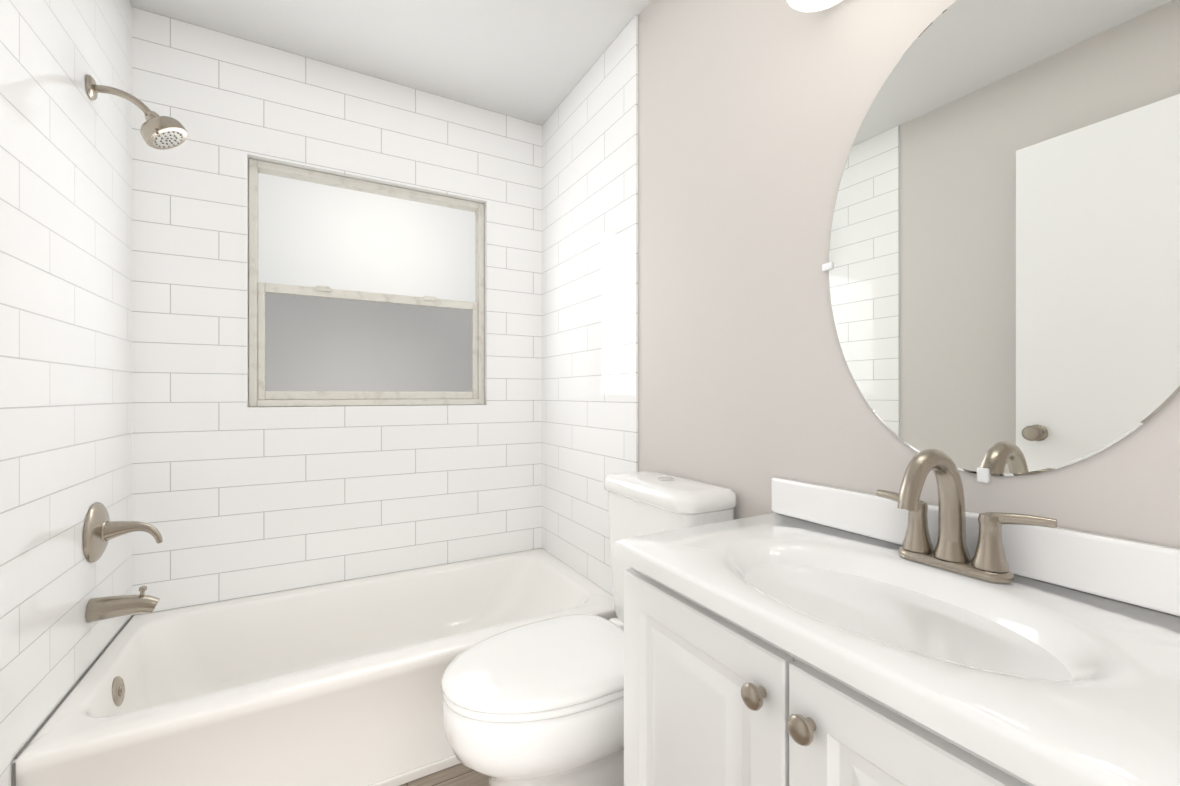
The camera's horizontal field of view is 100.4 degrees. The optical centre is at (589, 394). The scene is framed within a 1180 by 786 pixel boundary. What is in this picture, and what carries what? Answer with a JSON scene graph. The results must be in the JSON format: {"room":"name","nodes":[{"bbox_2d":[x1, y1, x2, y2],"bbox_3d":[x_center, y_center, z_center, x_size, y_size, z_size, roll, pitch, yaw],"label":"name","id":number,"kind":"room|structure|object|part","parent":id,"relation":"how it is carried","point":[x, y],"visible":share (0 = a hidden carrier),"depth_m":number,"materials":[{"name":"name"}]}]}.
{"room":"bathroom","nodes":[
{"label":"bathroom","id":0,"kind":"room"},
{"bbox_2d":[248,155,485,406],"bbox_3d":[-0.934,-0.116,2.107,1.520,2.384,0.170,0,0,-29],"label":"wall","id":1,"kind":"structure","parent":0,"point":[351,176],"depth_m":2.08,"materials":[{"name":"white tile"}]},
{"bbox_2d":[132,7,541,614],"bbox_3d":[-0.890,-0.282,2.028,1.500,2.050,0.010,0,0,-29],"label":"wall tile","id":2,"kind":"structure","parent":1,"relation":"attached to","point":[234,495],"depth_m":1.88,"materials":[{"name":"white tile"}]},
{"bbox_2d":[249,158,483,406],"bbox_3d":[-0.901,-0.421,2.093,0.903,0.932,0.086,0,0,-29],"label":"window","id":3,"kind":"structure","parent":1,"relation":"in","point":[309,228],"depth_m":2.06,"materials":[{"name":"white glass"}]},
{"bbox_2d":[316,285,329,291],"bbox_3d":[-1.067,-0.425,1.967,0.050,0.020,0.008,0,0,-29],"label":"lock","id":4,"kind":"object","parent":3,"relation":"attached to","point":[327,289],"depth_m":1.96,"materials":[{"name":"white metal"}]},
{"bbox_3d":[-0.896,-0.205,2.084,0.851,0.448,0.030,0,0,-29],"label":"window sash","id":5,"kind":"part","parent":3,"relation":"part of","materials":[{"name":"grey glass"}]},
{"bbox_2d":[424,296,435,300],"bbox_3d":[-0.706,-0.425,2.169,0.050,0.020,0.008,0,0,-29],"label":"lock","id":6,"kind":"object","parent":3,"relation":"attached to","point":[428,298],"depth_m":2.17,"materials":[{"name":"white metal"}]},
{"bbox_2d":[129,0,650,125],"bbox_3d":[-0.244,-1.338,0.873,1.760,0.060,2.996,0,0,-29],"label":"ceiling","id":7,"kind":"structure","parent":0,"point":[532,61],"depth_m":1.80,"materials":[{"name":"white paint"}]},
{"bbox_2d":[400,763,488,785],"bbox_3d":[-0.244,1.106,0.874,1.760,0.060,2.996,0,0,-29],"label":"floor","id":8,"kind":"structure","parent":0,"point":[460,774],"depth_m":1.38,"materials":[{"name":"wood"}]},
{"bbox_2d":[11,548,616,785],"bbox_3d":[-0.703,0.908,1.694,1.515,0.336,0.772,0,0,-29],"label":"bathtub","id":9,"kind":"object","parent":8,"relation":"on","point":[338,683],"visible":0.83,"depth_m":1.40,"materials":[{"name":"white ceramic"}]},
{"bbox_3d":[-0.517,1.062,1.362,1.496,0.028,0.010,0,0,-29],"label":"trim","id":10,"kind":"part","parent":9,"relation":"part of","materials":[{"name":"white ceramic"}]},
{"bbox_2d":[441,471,735,785],"bbox_3d":[-0.014,0.657,1.274,0.722,0.839,0.406,0,0,-29],"label":"toilet","id":11,"kind":"object","parent":8,"relation":"on","point":[539,703],"visible":0.75,"depth_m":1.12,"materials":[{"name":"white ceramic"}]},
{"bbox_3d":[-0.111,0.653,1.220,0.500,0.032,0.374,0,0,-29],"label":"lid","id":12,"kind":"part","parent":11,"relation":"part of","materials":[{"name":"white plastic"}]},
{"bbox_3d":[-0.111,0.679,1.220,0.494,0.019,0.368,0,0,-29],"label":"seat","id":13,"kind":"part","parent":11,"relation":"part of","materials":[{"name":"white plastic"}]},
{"bbox_3d":[0.213,0.267,1.401,0.202,0.051,0.406,0,0,-29],"label":"tank lid","id":14,"kind":"part","parent":11,"relation":"part of","materials":[{"name":"white ceramic"}]},
{"bbox_3d":[0.217,0.492,1.403,0.190,0.396,0.386,0,0,-29],"label":"tank","id":15,"kind":"part","parent":11,"relation":"part of","materials":[{"name":"white ceramic"}]},
{"bbox_2d":[613,477,1179,785],"bbox_3d":[0.434,0.637,0.726,0.475,0.879,0.788,0,0,-29],"label":"bathroom vanity","id":16,"kind":"object","parent":8,"relation":"on","point":[807,634],"visible":0.96,"depth_m":0.65,"materials":[{"name":"white paint"}]},
{"bbox_3d":[0.165,0.646,0.799,0.019,0.610,0.376,0,0,-29],"label":"door","id":17,"kind":"part","parent":16,"relation":"part of","materials":[{"name":"white paint"}]},
{"bbox_3d":[0.351,0.646,0.465,0.019,0.610,0.376,0,0,-29],"label":"door","id":18,"kind":"part","parent":16,"relation":"part of","materials":[{"name":"white paint"}]},
{"bbox_2d":[876,449,1056,583],"bbox_3d":[0.539,0.182,0.773,0.170,0.195,0.254,0,0,-29],"label":"faucet","id":19,"kind":"object","parent":16,"relation":"on","point":[987,562],"visible":1,"depth_m":0.77,"materials":[{"name":"silver metal"}]},
{"bbox_3d":[0.538,0.175,0.773,0.168,0.180,0.050,0,0,-29],"label":"spout","id":20,"kind":"part","parent":19,"relation":"part of","materials":[{"name":"silver metal"}]},
{"bbox_2d":[638,0,1179,548],"bbox_3d":[0.472,-0.116,1.274,0.120,2.384,2.996,0,0,-29],"label":"wall","id":21,"kind":"structure","parent":0,"point":[750,116],"depth_m":1.21,"materials":[{"name":"grey paint"}]},
{"bbox_2d":[542,15,637,594],"bbox_3d":[-0.036,-0.116,2.047,0.010,2.384,0.810,0,0,-29],"label":"wall tile","id":22,"kind":"structure","parent":21,"relation":"attached to","point":[589,284],"depth_m":1.97,"materials":[{"name":"white tile"}]},
{"bbox_2d":[786,0,842,11],"bbox_3d":[0.591,-0.940,0.781,0.152,0.237,0.660,0,0,-29],"label":"sconce","id":23,"kind":"object","parent":21,"relation":"attached to","point":[809,5],"visible":0.95,"depth_m":1.05,"materials":[{"name":"white glass"}]},
{"bbox_2d":[771,477,1179,615],"bbox_3d":[0.632,0.239,0.837,0.021,0.084,0.788,0,0,-29],"label":"backsplash","id":24,"kind":"structure","parent":21,"relation":"attached to","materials":[{"name":"white ceramic"}]},
{"bbox_2d":[822,0,1179,482],"bbox_3d":[0.653,-0.277,0.816,0.010,0.844,0.590,0,0,-29],"label":"oval mirror","id":25,"kind":"object","parent":21,"relation":"attached to","point":[1002,266],"visible":0.96,"depth_m":0.78,"materials":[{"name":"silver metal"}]},
{"bbox_3d":[-0.959,-0.116,0.473,0.120,2.384,2.996,0,0,-29],"label":"wall","id":26,"kind":"structure","parent":0,"visible":0},
{"bbox_2d":[0,0,131,785],"bbox_3d":[-1.342,-0.116,1.290,0.010,2.384,0.856,0,0,-29],"label":"wall tile","id":27,"kind":"structure","parent":26,"relation":"attached to","point":[65,302],"depth_m":1.19,"materials":[{"name":"white tile"}]},
{"bbox_2d":[86,586,159,621],"bbox_3d":[-1.303,0.584,1.381,0.146,0.080,0.062,0,0,-29],"label":"tub spout","id":28,"kind":"object","parent":27,"relation":"attached to","point":[101,608],"visible":1,"depth_m":1.36,"materials":[{"name":"silver metal"}]},
{"bbox_2d":[83,502,162,562],"bbox_3d":[-1.319,0.383,1.409,0.146,0.164,0.164,0,0,-29],"label":"tub valve","id":29,"kind":"object","parent":27,"relation":"attached to","point":[100,529],"visible":1,"depth_m":1.37,"materials":[{"name":"silver metal"}]},
{"bbox_3d":[-1.310,0.396,1.414,0.125,0.076,0.052,0,0,-29],"label":"tub valve lever","id":30,"kind":"part","parent":29,"relation":"part of","materials":[{"name":"silver metal"}]},
{"bbox_2d":[85,74,187,149],"bbox_3d":[-1.266,-0.790,1.380,0.210,0.160,0.128,0,0,-29],"label":"shower head","id":31,"kind":"object","parent":27,"relation":"attached to","point":[157,131],"visible":1,"depth_m":1.38},
{"bbox_3d":[-1.303,-0.822,1.377,0.127,0.062,0.019,0,0,-29],"label":"arm","id":32,"kind":"part","parent":31,"relation":"part of"}
]}

